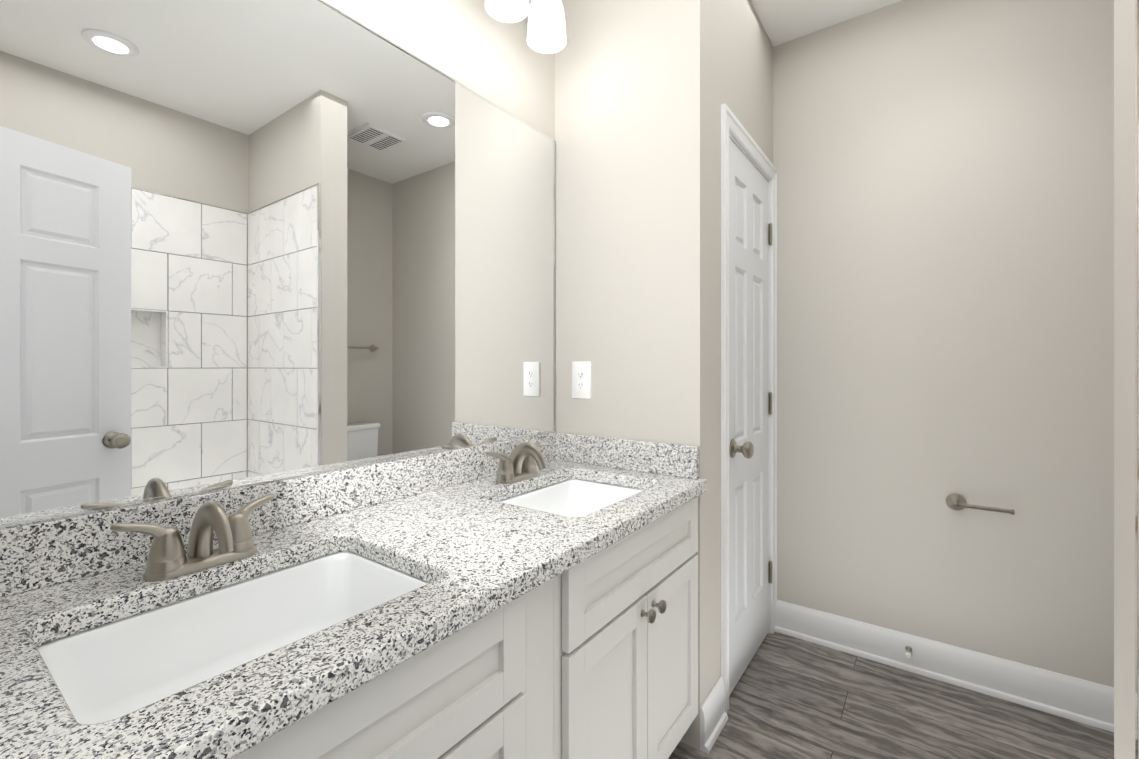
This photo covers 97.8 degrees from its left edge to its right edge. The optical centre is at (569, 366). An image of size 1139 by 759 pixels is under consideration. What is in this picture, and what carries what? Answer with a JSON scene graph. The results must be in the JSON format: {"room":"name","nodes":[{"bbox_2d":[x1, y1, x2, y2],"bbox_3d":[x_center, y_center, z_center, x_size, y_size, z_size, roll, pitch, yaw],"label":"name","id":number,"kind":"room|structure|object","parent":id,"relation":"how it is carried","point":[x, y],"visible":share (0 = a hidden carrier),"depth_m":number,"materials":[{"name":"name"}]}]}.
{"room":"bathroom","nodes":[
{"label":"bathroom","id":0,"kind":"room"},
{"bbox_2d":[323,0,554,139],"bbox_3d":[-0.340,-0.132,1.601,0.120,2.665,2.830,0,0,36],"label":"wall","id":1,"kind":"structure","parent":0,"point":[494,59],"depth_m":1.56,"materials":[{"name":"grey paint"}]},
{"bbox_2d":[0,0,554,528],"bbox_3d":[-0.543,-0.303,1.210,0.008,1.102,1.655,0,0,36],"label":"mirror","id":2,"kind":"object","parent":1,"relation":"attached to","point":[246,242],"visible":1,"depth_m":1.03,"materials":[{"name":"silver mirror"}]},
{"bbox_2d":[0,432,555,595],"bbox_3d":[-0.541,0.299,1.200,0.021,0.102,1.682,0,0,36],"label":"backsplash","id":3,"kind":"structure","parent":1,"relation":"attached to","point":[37,554],"depth_m":1.07,"materials":[{"name":"grey stone"}]},
{"bbox_2d":[485,0,566,53],"bbox_3d":[-0.437,-1.202,1.202,0.190,0.245,1.370,0,0,36],"label":"sconce","id":4,"kind":"object","parent":1,"relation":"attached to","point":[546,27],"visible":1,"depth_m":1.59,"materials":[{"name":"white glass"}]},
{"bbox_2d":[555,0,662,441],"bbox_3d":[0.171,-0.132,1.811,0.420,2.665,0.150,0,0,36],"label":"wall","id":5,"kind":"structure","parent":0,"point":[609,69],"depth_m":1.74,"materials":[{"name":"grey paint"}]},
{"bbox_2d":[572,361,590,398],"bbox_3d":[0.042,0.050,1.812,0.082,0.135,0.008,0,0,36],"label":"electrical outlet","id":6,"kind":"object","parent":5,"relation":"attached to","point":[581,380],"visible":1,"depth_m":1.81,"materials":[{"name":"white plastic"}]},
{"bbox_2d":[556,432,699,479],"bbox_3d":[0.177,0.299,1.705,0.549,0.102,0.021,0,0,36],"label":"backsplash","id":7,"kind":"structure","parent":5,"relation":"attached to","point":[669,459],"depth_m":1.67,"materials":[{"name":"grey stone"}]},
{"bbox_2d":[663,0,774,749],"bbox_3d":[0.623,-0.132,1.950,0.120,2.665,0.895,0,0,36],"label":"wall","id":8,"kind":"structure","parent":0,"point":[716,53],"depth_m":1.61,"materials":[{"name":"grey paint"}]},
{"bbox_2d":[721,103,776,712],"bbox_3d":[0.680,0.152,2.023,0.147,2.097,0.706,0,0,36],"label":"trim","id":9,"kind":"structure","parent":8,"relation":"attached to","point":[733,129],"depth_m":1.74,"materials":[{"name":"white wood"}]},
{"bbox_2d":[729,138,768,695],"bbox_3d":[0.711,0.182,2.005,0.035,2.012,0.568,0,0,36],"label":"closet door","id":10,"kind":"structure","parent":8,"relation":"in","point":[748,400],"depth_m":1.97,"materials":[{"name":"white paint"}]},
{"bbox_2d":[751,0,901,46],"bbox_3d":[0.310,-1.505,0.326,2.670,0.080,4.130,0,0,36],"label":"ceiling","id":11,"kind":"structure","parent":0,"point":[783,21],"depth_m":2.06,"materials":[{"name":"white paint"}]},
{"bbox_2d":[668,631,1113,758],"bbox_3d":[0.310,1.240,0.325,2.670,0.080,4.130,0,0,36],"label":"floor","id":12,"kind":"structure","parent":0,"point":[790,697],"depth_m":1.69,"materials":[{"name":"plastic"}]},
{"bbox_2d":[216,488,706,758],"bbox_3d":[-0.305,0.794,1.028,0.606,0.811,1.682,0,0,36],"label":"bathroom vanity","id":13,"kind":"object","parent":12,"relation":"on","point":[533,597],"depth_m":0.98,"materials":[{"name":"white paint"}]},
{"bbox_2d":[0,460,706,758],"bbox_3d":[-0.308,0.369,1.031,0.598,0.038,1.682,0,0,36],"label":"countertop","id":14,"kind":"structure","parent":13,"relation":"on","point":[476,550],"depth_m":0.74,"materials":[{"name":"grey stone"}]},
{"bbox_2d":[104,492,283,583],"bbox_3d":[-0.619,0.291,0.858,0.164,0.118,0.244,0,0,36],"label":"faucet","id":15,"kind":"object","parent":14,"relation":"on","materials":[{"name":"silver metal"}]},
{"bbox_2d":[44,544,427,719],"bbox_3d":[-0.470,0.453,0.762,0.384,0.155,0.500,0,0,36],"label":"sink","id":16,"kind":"object","parent":14,"relation":"in","point":[115,660],"depth_m":0.84,"materials":[{"name":"white ceramic"}]},
{"bbox_2d":[484,439,551,483],"bbox_3d":[-0.134,0.291,1.525,0.164,0.118,0.244,0,0,36],"label":"faucet","id":17,"kind":"object","parent":14,"relation":"on","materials":[{"name":"silver metal"}]},
{"bbox_2d":[496,476,647,515],"bbox_3d":[0.015,0.454,1.429,0.384,0.155,0.500,0,0,36],"label":"sink","id":18,"kind":"object","parent":14,"relation":"in","point":[573,495],"depth_m":1.63,"materials":[{"name":"white ceramic"}]},
{"bbox_2d":[775,0,1094,682],"bbox_3d":[1.455,-0.132,1.972,2.310,2.665,0.120,0,0,36],"label":"wall","id":19,"kind":"structure","parent":0,"point":[955,246],"depth_m":1.91,"materials":[{"name":"grey paint"}]},
{"bbox_2d":[905,646,911,657],"bbox_3d":[1.321,1.115,1.936,0.022,0.022,0.066,0,0,36],"label":"door stop","id":20,"kind":"object","parent":19,"relation":"attached to","point":[908,650],"visible":1,"depth_m":1.93,"materials":[{"name":"silver metal"}]},
{"bbox_2d":[774,600,1113,731],"bbox_3d":[1.645,1.132,1.744,1.776,0.136,0.026,0,0,36],"label":"baseboard","id":21,"kind":"structure","parent":19,"relation":"attached to","point":[1090,703],"depth_m":1.87,"materials":[{"name":"white wood"}]},
{"bbox_2d":[946,494,1014,514],"bbox_3d":[1.505,0.515,1.826,0.194,0.062,0.056,0,0,36],"label":"paper holder","id":22,"kind":"object","parent":19,"relation":"attached to","point":[955,501],"visible":1,"depth_m":1.84,"materials":[{"name":"silver metal"}]},
{"bbox_2d":[1095,0,1134,758],"bbox_3d":[1.440,-0.133,0.722,0.865,2.665,0.180,0,0,36],"label":"wall","id":23,"kind":"structure","parent":0,"point":[1114,19],"depth_m":1.02,"materials":[{"name":"grey paint"}]},
{"bbox_3d":[0.981,0.119,0.000,0.970,2.160,1.550,0,0,36],"label":"shower wall tile","id":24,"kind":"structure","parent":0,"visible":0},
{"bbox_2d":[1135,0,1138,758],"bbox_3d":[0.946,0.059,0.026,0.888,2.051,1.552,0,0,36],"label":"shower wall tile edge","id":25,"kind":"object","parent":24,"relation":"attached to","point":[1136,379],"visible":1,"depth_m":0.91,"materials":[{"name":"white tile"}]}
]}

